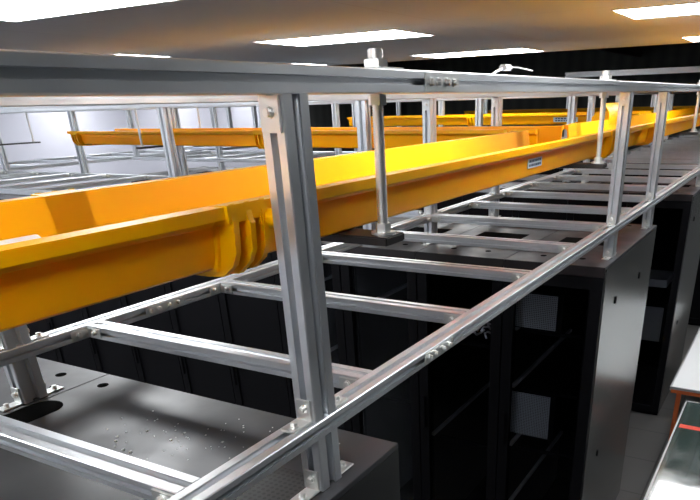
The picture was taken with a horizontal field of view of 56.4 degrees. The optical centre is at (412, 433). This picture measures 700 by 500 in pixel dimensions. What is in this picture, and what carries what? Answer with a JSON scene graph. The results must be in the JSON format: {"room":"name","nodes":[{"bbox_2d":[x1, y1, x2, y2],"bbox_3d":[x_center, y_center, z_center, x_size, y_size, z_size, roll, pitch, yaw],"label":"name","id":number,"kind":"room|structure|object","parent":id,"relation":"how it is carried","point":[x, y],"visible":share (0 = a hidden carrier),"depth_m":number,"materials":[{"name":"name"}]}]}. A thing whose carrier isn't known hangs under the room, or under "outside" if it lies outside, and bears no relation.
{"room":"server room","nodes":[
{"label":"server room","id":0,"kind":"room"},
{"bbox_2d":[0,107,265,189],"bbox_3d":[-8.522,-3.251,7.630,0.150,5.100,20.200,13,30,26],"label":"wall","id":1,"kind":"structure","parent":0,"point":[50,129],"depth_m":11.85,"materials":[{"name":"grey paint"}]},
{"bbox_2d":[309,61,406,157],"bbox_3d":[-1.938,-8.767,18.044,0.250,5.100,6.800,13,30,26],"label":"wall","id":2,"kind":"structure","parent":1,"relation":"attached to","point":[320,115],"depth_m":17.78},
{"bbox_2d":[331,42,699,65],"bbox_3d":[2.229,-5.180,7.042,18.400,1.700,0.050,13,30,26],"label":"trim","id":3,"kind":"structure","parent":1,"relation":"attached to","point":[696,42],"depth_m":7.79,"materials":[{"name":"black"}]},
{"bbox_2d":[0,104,324,170],"bbox_3d":[-4.895,-4.401,9.533,1.225,0.704,11.600,13,30,26],"label":"support frame","id":4,"kind":"object","parent":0,"point":[97,158],"visible":0.54,"depth_m":9.77,"materials":[{"name":"metal"}]},
{"bbox_2d":[0,0,699,65],"bbox_3d":[-1.545,-1.243,1.358,18.400,0.060,15.620,13,30,26],"label":"ceiling","id":5,"kind":"structure","parent":0,"point":[191,29],"depth_m":4.73,"materials":[{"name":"white paint"}]},
{"bbox_2d":[0,0,176,21],"bbox_3d":[-1.918,-2.193,3.313,1.400,0.006,0.660,13,30,26],"label":"recessed light","id":6,"kind":"object","parent":5,"relation":"in","point":[10,10],"visible":1,"depth_m":3.40,"materials":[{"name":"white plastic"}]},
{"bbox_2d":[111,53,171,56],"bbox_3d":[-3.258,-3.933,6.796,1.360,0.006,0.670,13,30,26],"label":"recessed light","id":7,"kind":"object","parent":5,"relation":"in","point":[117,53],"visible":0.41,"depth_m":6.49,"materials":[{"name":"white plastic"}]},
{"bbox_2d":[116,54,162,56],"bbox_3d":[-3.258,-3.933,6.796,1.335,0.004,0.645,13,30,26],"label":"diffuser","id":8,"kind":"object","parent":7,"relation":"attached to","point":[116,54],"depth_m":6.48,"materials":[{"name":"white plastic"}]},
{"bbox_2d":[286,63,325,64],"bbox_3d":[-1.919,-5.065,8.934,1.360,0.006,0.740,13,30,26],"label":"recessed light","id":9,"kind":"object","parent":5,"relation":"in","point":[286,63],"visible":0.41,"depth_m":8.53,"materials":[{"name":"white plastic"}]},
{"bbox_2d":[252,29,434,45],"bbox_3d":[-0.583,-3.321,5.443,1.400,0.006,0.670,13,30,26],"label":"recessed light","id":10,"kind":"object","parent":5,"relation":"in","point":[389,33],"visible":1,"depth_m":5.39,"materials":[{"name":"white plastic"}]},
{"bbox_2d":[409,48,543,57],"bbox_3d":[0.757,-4.453,7.580,1.400,0.006,0.740,13,30,26],"label":"recessed light","id":11,"kind":"object","parent":5,"relation":"in","point":[510,50],"visible":1,"depth_m":7.54,"materials":[{"name":"white plastic"}]},
{"bbox_2d":[611,2,699,19],"bbox_3d":[1.992,-2.733,4.141,1.270,0.006,0.670,13,30,26],"label":"recessed light","id":12,"kind":"object","parent":5,"relation":"in","point":[693,8],"visible":1,"depth_m":4.26,"materials":[{"name":"white plastic"}]},
{"bbox_2d":[681,36,699,41],"bbox_3d":[3.332,-3.865,6.278,1.270,0.006,0.740,13,30,26],"label":"recessed light","id":13,"kind":"object","parent":5,"relation":"in","point":[689,38],"visible":1,"depth_m":6.43,"materials":[{"name":"white plastic"}]},
{"bbox_2d":[685,37,699,41],"bbox_3d":[3.332,-3.865,6.278,1.245,0.004,0.715,13,30,26],"label":"diffuser","id":14,"kind":"object","parent":13,"relation":"attached to","point":[693,39],"depth_m":6.53,"materials":[{"name":"white plastic"}]},
{"bbox_2d":[405,43,699,146],"bbox_3d":[7.812,-8.346,16.652,18.400,5.100,0.150,13,30,26],"label":"wall","id":15,"kind":"structure","parent":0,"point":[544,64],"depth_m":17.87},
{"bbox_2d":[594,47,641,56],"bbox_3d":[3.191,-7.597,12.488,0.100,0.200,11.180,13,30,26],"label":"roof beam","id":16,"kind":"structure","parent":0,"point":[629,51],"depth_m":15.52,"materials":[{"name":"black metal"}]},
{"bbox_2d":[565,66,699,77],"bbox_3d":[5.787,-5.002,8.729,7.600,0.080,0.080,13,30,26],"label":"beam","id":17,"kind":"structure","parent":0,"point":[691,69],"depth_m":9.88,"materials":[{"name":"metal"}]},
{"bbox_2d":[616,325,699,499],"bbox_3d":[1.304,-0.474,7.339,18.400,0.100,27.000,13,30,26],"label":"floor","id":18,"kind":"structure","parent":0,"point":[648,434],"depth_m":6.08,"materials":[{"name":"tile"}]},
{"bbox_2d":[0,193,19,196],"bbox_3d":[-4.677,-1.545,7.332,0.547,2.130,1.374,13,30,26],"label":"tall cabinet","id":19,"kind":"object","parent":18,"relation":"on","point":[1,194],"visible":0.02,"depth_m":7.05,"materials":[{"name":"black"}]},
{"bbox_2d":[0,195,30,199],"bbox_3d":[-4.196,-1.435,7.089,0.547,2.130,1.374,13,30,26],"label":"tall cabinet","id":20,"kind":"object","parent":18,"relation":"on","point":[12,196],"visible":0.02,"depth_m":6.86,"materials":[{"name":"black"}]},
{"bbox_2d":[26,319,58,361],"bbox_3d":[-3.234,-1.215,6.603,0.547,2.130,1.374,13,30,26],"label":"tall cabinet","id":21,"kind":"object","parent":18,"relation":"on","point":[41,326],"visible":0.02,"depth_m":6.06,"materials":[{"name":"black metal"}]},
{"bbox_2d":[0,357,107,415],"bbox_3d":[-1.552,0.975,2.219,0.547,2.129,1.377,13,30,26],"label":"tall cabinet","id":22,"kind":"object","parent":18,"relation":"on","point":[67,376],"visible":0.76,"depth_m":2.12,"materials":[{"name":"black metal"}]},
{"bbox_2d":[47,309,97,371],"bbox_3d":[-2.753,-1.105,6.359,0.547,2.130,1.374,13,30,26],"label":"tall cabinet","id":23,"kind":"object","parent":18,"relation":"on","point":[79,353],"visible":0.09,"depth_m":5.85,"materials":[{"name":"black metal"}]},
{"bbox_2d":[81,297,139,381],"bbox_3d":[-2.272,-0.995,6.116,0.547,2.130,1.374,13,30,26],"label":"tall cabinet","id":24,"kind":"object","parent":18,"relation":"on","point":[112,358],"visible":0.12,"depth_m":5.61,"materials":[{"name":"black metal"}]},
{"bbox_2d":[120,284,185,391],"bbox_3d":[-1.791,-0.885,5.873,0.547,2.130,1.374,13,30,26],"label":"tall cabinet","id":25,"kind":"object","parent":18,"relation":"on","point":[162,369],"visible":0.1,"depth_m":5.32,"materials":[{"name":"black metal"}]},
{"bbox_2d":[131,166,227,182],"bbox_3d":[-3.229,-2.768,9.642,0.547,2.130,1.374,13,30,26],"label":"tall cabinet","id":26,"kind":"object","parent":18,"relation":"on","point":[203,168],"visible":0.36,"depth_m":9.18,"materials":[{"name":"black metal"}]},
{"bbox_2d":[0,374,399,499],"bbox_3d":[-0.826,1.139,1.851,1.108,2.132,1.377,13,30,26],"label":"tall cabinet","id":27,"kind":"object","parent":18,"relation":"on","point":[191,434],"visible":0.75,"depth_m":1.69,"materials":[{"name":"black metal"}]},
{"bbox_2d":[164,275,235,403],"bbox_3d":[-1.310,-0.775,5.630,0.547,2.130,1.374,13,30,26],"label":"tall cabinet","id":28,"kind":"object","parent":18,"relation":"on","point":[202,318],"visible":0.12,"depth_m":5.02,"materials":[{"name":"black metal"}]},
{"bbox_2d":[166,167,244,175],"bbox_3d":[-2.748,-2.658,9.399,0.547,2.130,1.374,13,30,26],"label":"tall cabinet","id":29,"kind":"object","parent":18,"relation":"on","point":[228,168],"visible":0.16,"depth_m":9.10,"materials":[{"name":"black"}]},
{"bbox_2d":[215,253,291,417],"bbox_3d":[-0.829,-0.665,5.387,0.547,2.130,1.374,13,30,26],"label":"tall cabinet","id":30,"kind":"object","parent":18,"relation":"on","point":[251,322],"visible":0.08,"depth_m":4.75,"materials":[{"name":"black metal"}]},
{"bbox_2d":[271,212,423,431],"bbox_3d":[-0.348,-0.556,5.144,0.547,2.130,1.374,13,30,26],"label":"tall cabinet","id":31,"kind":"object","parent":18,"relation":"on","point":[332,272],"visible":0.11,"depth_m":4.58,"materials":[{"name":"black metal"}]},
{"bbox_2d":[0,97,500,229],"bbox_3d":[-2.530,-2.534,5.883,6.600,0.834,1.375,13,30,26],"label":"support frame","id":32,"kind":"object","parent":31,"relation":"on","point":[168,114],"visible":0.37,"depth_m":5.86,"materials":[{"name":"metal"}]},
{"bbox_2d":[0,112,40,145],"bbox_3d":[-4.657,-3.251,6.850,0.050,0.404,1.420,13,30,26],"label":"hanger","id":33,"kind":"object","parent":32,"relation":"hanging from","point":[28,122],"visible":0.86,"depth_m":7.34,"materials":[{"name":"silver metal"}]},
{"bbox_2d":[134,107,201,148],"bbox_3d":[-2.208,-2.851,5.925,0.050,0.404,0.845,13,30,26],"label":"hanger","id":34,"kind":"object","parent":32,"relation":"hanging from","point":[197,108],"visible":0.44,"depth_m":5.70,"materials":[{"name":"silver metal"}]},
{"bbox_2d":[340,214,481,499],"bbox_3d":[0.133,-0.446,4.900,0.547,2.130,1.374,13,30,26],"label":"tall cabinet","id":35,"kind":"object","parent":18,"relation":"on","point":[372,340],"visible":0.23,"depth_m":4.54,"materials":[{"name":"black metal"}]},
{"bbox_2d":[416,196,462,213],"bbox_3d":[0.618,-1.889,7.697,0.547,2.130,1.374,13,30,26],"label":"tall cabinet","id":36,"kind":"object","parent":18,"relation":"on","point":[457,200],"visible":0.02,"depth_m":6.73,"materials":[{"name":"black metal"}]},
{"bbox_2d":[416,217,570,499],"bbox_3d":[0.613,-0.336,4.657,0.547,2.130,1.374,13,30,26],"label":"tall cabinet","id":37,"kind":"object","parent":18,"relation":"on","point":[460,388],"visible":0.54,"depth_m":4.44,"materials":[{"name":"black metal"}]},
{"bbox_2d":[462,174,547,216],"bbox_3d":[1.099,-1.779,7.454,0.547,2.130,1.374,13,30,26],"label":"tall cabinet","id":38,"kind":"object","parent":18,"relation":"on","point":[473,211],"visible":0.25,"depth_m":6.59,"materials":[{"name":"black metal"}]},
{"bbox_2d":[538,168,559,174],"bbox_3d":[2.188,-3.215,10.201,0.547,2.130,1.374,13,30,26],"label":"tall cabinet","id":39,"kind":"object","parent":18,"relation":"on","point":[555,170],"visible":0.02,"depth_m":9.22,"materials":[{"name":"black metal"}]},
{"bbox_2d":[513,180,591,219],"bbox_3d":[1.580,-1.669,7.210,0.547,2.130,1.374,13,30,26],"label":"tall cabinet","id":40,"kind":"object","parent":18,"relation":"on","point":[516,213],"visible":0.06,"depth_m":6.28,"materials":[{"name":"black metal"}]},
{"bbox_2d":[121,95,609,181],"bbox_3d":[-0.887,-3.922,8.504,6.600,0.834,1.475,13,30,26],"label":"support frame","id":41,"kind":"object","parent":40,"relation":"on","point":[573,100],"visible":0.31,"depth_m":8.61,"materials":[{"name":"metal"}]},
{"bbox_2d":[347,111,651,126],"bbox_3d":[0.945,-4.073,8.406,4.053,0.137,0.576,15,31,29],"label":"cable tray","id":42,"kind":"object","parent":41,"relation":"attached to","point":[517,118],"visible":0.62,"depth_m":8.16,"materials":[{"name":"plastic"}]},
{"bbox_2d":[496,221,656,499],"bbox_3d":[1.097,-0.225,4.413,0.553,2.130,1.374,13,30,26],"label":"tall cabinet","id":43,"kind":"object","parent":18,"relation":"on","point":[571,345],"visible":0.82,"depth_m":3.97,"materials":[{"name":"black metal"}]},
{"bbox_2d":[560,159,598,174],"bbox_3d":[2.669,-3.105,9.958,0.547,2.130,1.374,13,30,26],"label":"tall cabinet","id":44,"kind":"object","parent":18,"relation":"on","point":[591,160],"visible":0.11,"depth_m":9.05,"materials":[{"name":"black metal"}]},
{"bbox_2d":[567,181,645,221],"bbox_3d":[2.061,-1.559,6.967,0.547,2.130,1.374,13,30,26],"label":"tall cabinet","id":45,"kind":"object","parent":18,"relation":"on","point":[570,216],"visible":0.13,"depth_m":6.08,"materials":[{"name":"black metal"}]},
{"bbox_2d":[599,163,640,175],"bbox_3d":[3.150,-2.995,9.715,0.547,2.130,1.374,13,30,26],"label":"tall cabinet","id":46,"kind":"object","parent":18,"relation":"on","point":[626,163],"visible":0.02,"depth_m":8.73,"materials":[{"name":"black metal"}]},
{"bbox_2d":[640,163,684,176],"bbox_3d":[3.631,-2.885,9.472,0.547,2.130,1.374,13,30,26],"label":"tall cabinet","id":47,"kind":"object","parent":18,"relation":"on","point":[641,163],"visible":0.02,"depth_m":8.54,"materials":[{"name":"black metal"}]},
{"bbox_2d":[627,178,699,414],"bbox_3d":[2.545,-1.448,6.723,0.553,2.130,1.374,13,30,26],"label":"tall cabinet","id":48,"kind":"object","parent":18,"relation":"on","point":[676,252],"visible":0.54,"depth_m":6.48,"materials":[{"name":"black metal"}]},
{"bbox_2d":[644,400,699,499],"bbox_3d":[1.991,0.684,4.094,0.989,0.752,2.524,13,30,26],"label":"work table","id":49,"kind":"object","parent":18,"relation":"on","point":[676,476],"visible":1,"depth_m":4.24,"materials":[{"name":"silver metal"}]},
{"bbox_2d":[668,328,699,440],"bbox_3d":[3.268,-0.469,6.278,1.149,0.752,2.566,13,30,26],"label":"work table","id":50,"kind":"object","parent":18,"relation":"on","point":[686,381],"visible":0.88,"depth_m":5.54,"materials":[{"name":"white"}]},
{"bbox_2d":[685,159,699,325],"bbox_3d":[4.114,-2.775,9.227,0.553,2.130,1.374,13,30,26],"label":"tall cabinet","id":51,"kind":"object","parent":18,"relation":"on","point":[694,317],"visible":0.06,"depth_m":9.00,"materials":[{"name":"black metal"}]},
{"bbox_2d":[0,49,699,499],"bbox_3d":[2.333,-2.925,6.367,1.175,0.836,16.500,13,30,26],"label":"support frame","id":52,"kind":"object","parent":51,"relation":"on","point":[28,78],"visible":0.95,"depth_m":1.59,"materials":[{"name":"metal"}]},
{"bbox_2d":[67,126,540,148],"bbox_3d":[-1.254,-2.435,5.329,4.763,0.137,0.576,16,32,31],"label":"cable tray","id":53,"kind":"object","parent":52,"relation":"attached to","point":[322,137],"visible":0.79,"depth_m":5.08,"materials":[{"name":"plastic"}]},
{"bbox_2d":[0,102,699,331],"bbox_3d":[2.164,-2.896,5.906,0.876,0.256,16.400,13,30,26],"label":"cable tray","id":54,"kind":"object","parent":52,"relation":"attached to","point":[96,245],"visible":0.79,"depth_m":1.46,"materials":[{"name":"plastic"}]},
{"bbox_2d":[0,234,40,244],"bbox_3d":[-1.276,0.019,0.576,0.046,0.046,2.038,13,31,26],"label":"tube","id":55,"kind":"object","parent":54,"relation":"in","point":[35,236],"visible":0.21,"depth_m":1.31,"materials":[{"name":"white plastic"}]},
{"bbox_2d":[529,158,540,166],"bbox_3d":[0.486,-1.076,2.566,0.001,0.024,0.134,13,30,26],"label":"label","id":56,"kind":"object","parent":54,"relation":"attached to","point":[533,162],"depth_m":2.56,"materials":[{"name":"white"}]},
{"bbox_2d":[321,48,403,245],"bbox_3d":[-0.343,-0.701,1.607,0.698,0.406,0.108,13,30,26],"label":"hanger","id":57,"kind":"object","parent":52,"relation":"hanging from","point":[383,235],"visible":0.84,"depth_m":1.49,"materials":[{"name":"silver metal"}]},
{"bbox_2d":[371,229,395,235],"bbox_3d":[-0.069,-0.480,1.542,0.057,0.006,0.057,13,30,26],"label":"washer","id":58,"kind":"object","parent":57,"relation":"in","point":[378,232],"depth_m":1.53,"materials":[{"name":"silver metal"}]},
{"bbox_2d":[364,66,403,68],"bbox_3d":[-0.071,-0.788,1.398,0.068,0.004,0.096,13,30,26],"label":"washer","id":59,"kind":"object","parent":57,"relation":"in","point":[384,67],"depth_m":1.37,"materials":[{"name":"silver metal"}]},
{"bbox_2d":[492,64,532,73],"bbox_3d":[0.309,-1.111,1.986,0.024,0.033,0.341,13,30,26],"label":"cable tie","id":60,"kind":"object","parent":52,"relation":"on","point":[503,67],"visible":0.94,"depth_m":1.92,"materials":[{"name":"white plastic"}]},
{"bbox_2d":[559,70,614,169],"bbox_3d":[0.594,-1.493,3.103,0.698,0.406,0.108,13,30,26],"label":"hanger","id":61,"kind":"object","parent":52,"relation":"hanging from","point":[597,164],"visible":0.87,"depth_m":2.99,"materials":[{"name":"silver metal"}]},
{"bbox_2d":[671,80,699,134],"bbox_3d":[2.053,-2.725,5.430,0.698,0.406,0.108,13,30,26],"label":"hanger","id":62,"kind":"object","parent":52,"relation":"hanging from","point":[693,131],"visible":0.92,"depth_m":5.33,"materials":[{"name":"silver metal"}]},
{"bbox_3d":[3.347,-3.678,11.041,0.547,2.130,1.374,13,30,26],"label":"cabinet","id":63,"kind":"object","parent":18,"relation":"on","visible":0},
{"bbox_2d":[310,94,655,138],"bbox_3d":[0.905,-5.436,11.365,6.600,0.834,1.575,13,30,26],"label":"support frame","id":64,"kind":"object","parent":63,"relation":"on","point":[485,102],"visible":0.06,"depth_m":10.82,"materials":[{"name":"metal"}]},
{"bbox_2d":[464,106,695,113],"bbox_3d":[2.760,-5.542,11.176,3.903,0.137,0.576,14,31,28],"label":"cable tray","id":65,"kind":"object","parent":64,"relation":"attached to","point":[563,110],"visible":0.34,"depth_m":11.05,"materials":[{"name":"plastic"}]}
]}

